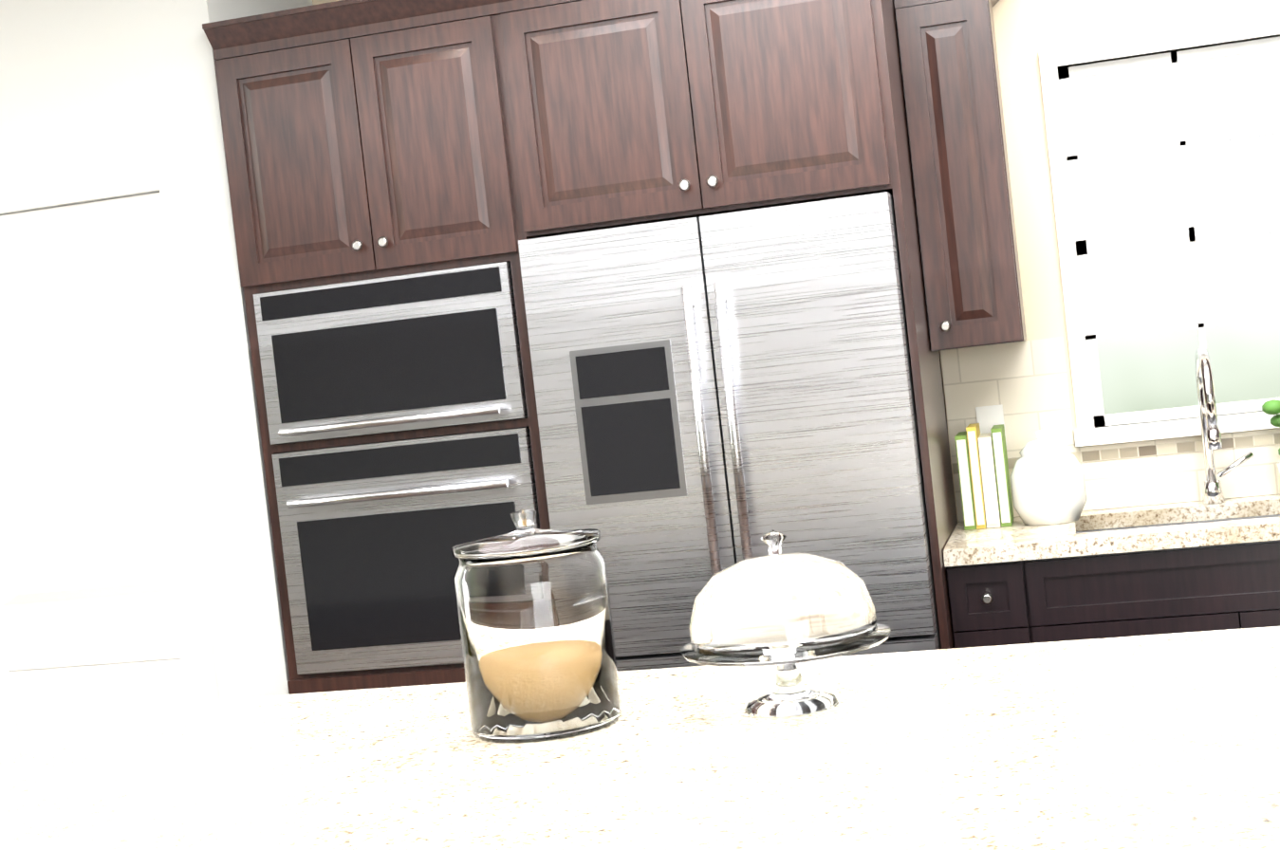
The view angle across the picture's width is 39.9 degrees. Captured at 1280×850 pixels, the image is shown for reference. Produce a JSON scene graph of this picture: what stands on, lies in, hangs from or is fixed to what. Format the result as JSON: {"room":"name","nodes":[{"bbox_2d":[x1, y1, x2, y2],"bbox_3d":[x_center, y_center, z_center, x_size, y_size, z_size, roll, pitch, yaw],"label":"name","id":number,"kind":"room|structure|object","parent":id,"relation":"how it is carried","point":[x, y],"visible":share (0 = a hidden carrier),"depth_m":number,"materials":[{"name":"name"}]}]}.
{"room":"kitchen","nodes":[
{"label":"kitchen","id":0,"kind":"room"},
{"bbox_2d":[0,0,313,697],"bbox_3d":[-1.398,0.033,5.518,1.170,2.770,1.500,-6,2,14],"label":"wall","id":1,"kind":"structure","parent":0,"point":[86,86],"depth_m":4.68,"materials":[{"name":"white paint"}]},
{"bbox_2d":[0,159,246,765],"bbox_3d":[-1.525,0.397,4.790,0.900,2.119,0.125,-6,2,14],"label":"pantry door","id":2,"kind":"structure","parent":1,"relation":"in","point":[117,594],"depth_m":4.77,"materials":[{"name":"white wood"}]},
{"bbox_2d":[312,0,1279,522],"bbox_3d":[1.336,-0.250,4.868,4.480,2.770,0.150,-6,2,14],"label":"wall","id":3,"kind":"structure","parent":0,"point":[1028,32],"depth_m":4.82,"materials":[{"name":"beige paint"}]},
{"bbox_2d":[209,0,520,299],"bbox_3d":[-0.623,-0.717,4.854,0.757,0.640,0.734,-6,2,14],"label":"upper cabinet","id":4,"kind":"object","parent":3,"relation":"attached to","point":[405,176],"depth_m":4.50,"materials":[{"name":"brown wood"}]},
{"bbox_2d":[490,0,916,242],"bbox_3d":[0.207,-0.830,4.648,0.920,0.585,0.734,-6,2,14],"label":"upper cabinet","id":5,"kind":"object","parent":3,"relation":"attached to","point":[620,113],"depth_m":4.30,"materials":[{"name":"brown wood"}]},
{"bbox_2d":[893,0,1026,351],"bbox_3d":[0.878,-0.696,4.671,0.292,0.970,0.390,-6,2,14],"label":"upper cabinet","id":6,"kind":"object","parent":3,"relation":"attached to","point":[953,97],"depth_m":4.53,"materials":[{"name":"brown wood"}]},
{"bbox_2d":[940,336,1279,521],"bbox_3d":[2.165,-0.104,4.590,2.700,0.480,0.015,-6,2,14],"label":"tile backsplash","id":7,"kind":"structure","parent":3,"relation":"attached to","point":[1019,390],"depth_m":4.81,"materials":[{"name":"tile"}]},
{"bbox_2d":[1038,16,1279,446],"bbox_3d":[1.503,-0.518,4.806,1.215,1.590,0.202,-6,2,14],"label":"window","id":8,"kind":"structure","parent":3,"relation":"in","point":[1165,173],"depth_m":4.87,"materials":[{"name":"white"}]},
{"bbox_3d":[-2.121,1.674,1.847,10.500,0.100,9.250,-6,2,14],"label":"floor","id":9,"kind":"structure","parent":0,"visible":0},
{"bbox_2d":[289,660,465,694],"bbox_3d":[-0.435,0.969,4.907,0.705,0.735,0.734,-6,2,14],"label":"base cabinet","id":10,"kind":"object","parent":9,"relation":"on","point":[438,672],"depth_m":4.58,"materials":[{"name":"black wood"}]},
{"bbox_2d":[244,265,550,671],"bbox_3d":[-0.531,0.103,4.880,0.705,1.010,0.734,-6,2,14],"label":"double oven","id":11,"kind":"object","parent":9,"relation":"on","point":[398,419],"depth_m":4.53,"materials":[{"name":"silver metal"}]},
{"bbox_2d":[518,191,941,671],"bbox_3d":[0.322,0.366,4.613,0.910,1.785,0.844,-6,2,14],"label":"refrigerator","id":12,"kind":"object","parent":9,"relation":"on","point":[714,394],"visible":0.46,"depth_m":4.23,"materials":[{"name":"grey metal"}]},
{"bbox_2d":[946,557,1063,648],"bbox_3d":[0.989,0.750,4.610,0.246,0.876,0.622,-6,2,14],"label":"base cabinet","id":13,"kind":"object","parent":9,"relation":"on","point":[1017,602],"depth_m":4.30,"materials":[{"name":"black wood"}]},
{"bbox_2d":[943,494,1279,566],"bbox_3d":[1.828,0.309,4.370,2.070,0.250,0.645,-6,2,14],"label":"countertop","id":14,"kind":"structure","parent":13,"relation":"on","point":[1018,540],"depth_m":4.23,"materials":[{"name":"stone"}]},
{"bbox_2d":[954,423,1014,530],"bbox_3d":[0.930,0.134,4.760,0.124,0.270,0.193,-6,2,14],"label":"books","id":15,"kind":"object","parent":14,"relation":"on","point":[984,481],"visible":0.98,"depth_m":4.67,"materials":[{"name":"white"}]},
{"bbox_2d":[1010,429,1086,525],"bbox_3d":[1.074,0.134,4.650,0.190,0.245,0.190,-6,2,14],"label":"jar","id":16,"kind":"object","parent":14,"relation":"on","point":[1048,483],"visible":1,"depth_m":4.58,"materials":[{"name":"white ceramic"}]},
{"bbox_2d":[1194,347,1254,503],"bbox_3d":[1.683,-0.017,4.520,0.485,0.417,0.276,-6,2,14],"label":"sink faucet","id":17,"kind":"object","parent":14,"relation":"on","point":[1211,437],"visible":1,"depth_m":4.66,"materials":[{"name":"silver metal"}]},
{"bbox_2d":[1261,399,1279,474],"bbox_3d":[1.719,0.042,4.599,0.168,0.287,0.123,-6,2,14],"label":"plant","id":18,"kind":"object","parent":14,"relation":"on","point":[1270,407],"visible":1,"depth_m":4.58,"materials":[{"name":"green plant"}]},
{"bbox_2d":[1063,590,1279,641],"bbox_3d":[1.506,0.816,4.489,1.024,0.640,0.622,-6,2,14],"label":"base cabinet","id":19,"kind":"object","parent":9,"relation":"on","point":[1215,612],"depth_m":4.20,"materials":[{"name":"black wood"}]},
{"bbox_3d":[0.156,0.913,2.378,2.116,0.875,1.249,-6,2,14],"label":"kitchen island","id":20,"kind":"object","parent":9,"relation":"on","visible":0},
{"bbox_2d":[0,626,1279,849],"bbox_3d":[0.054,0.463,2.396,2.320,0.040,1.290,-6,2,14],"label":"island countertop","id":21,"kind":"structure","parent":20,"relation":"on","point":[1158,742],"depth_m":2.33,"materials":[{"name":"stone"}]},
{"bbox_2d":[451,509,622,742],"bbox_3d":[-0.158,0.291,2.659,0.230,0.330,0.230,-6,2,14],"label":"jar","id":22,"kind":"object","parent":21,"relation":"on","point":[536,634],"visible":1,"depth_m":2.56,"materials":[{"name":"clear glass"}]},
{"bbox_2d":[679,529,890,717],"bbox_3d":[0.210,0.285,2.600,0.314,0.264,0.314,-6,2,14],"label":"cake stand","id":23,"kind":"object","parent":21,"relation":"on","point":[785,613],"visible":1,"depth_m":2.50,"materials":[{"name":"clear glass"}]}
]}

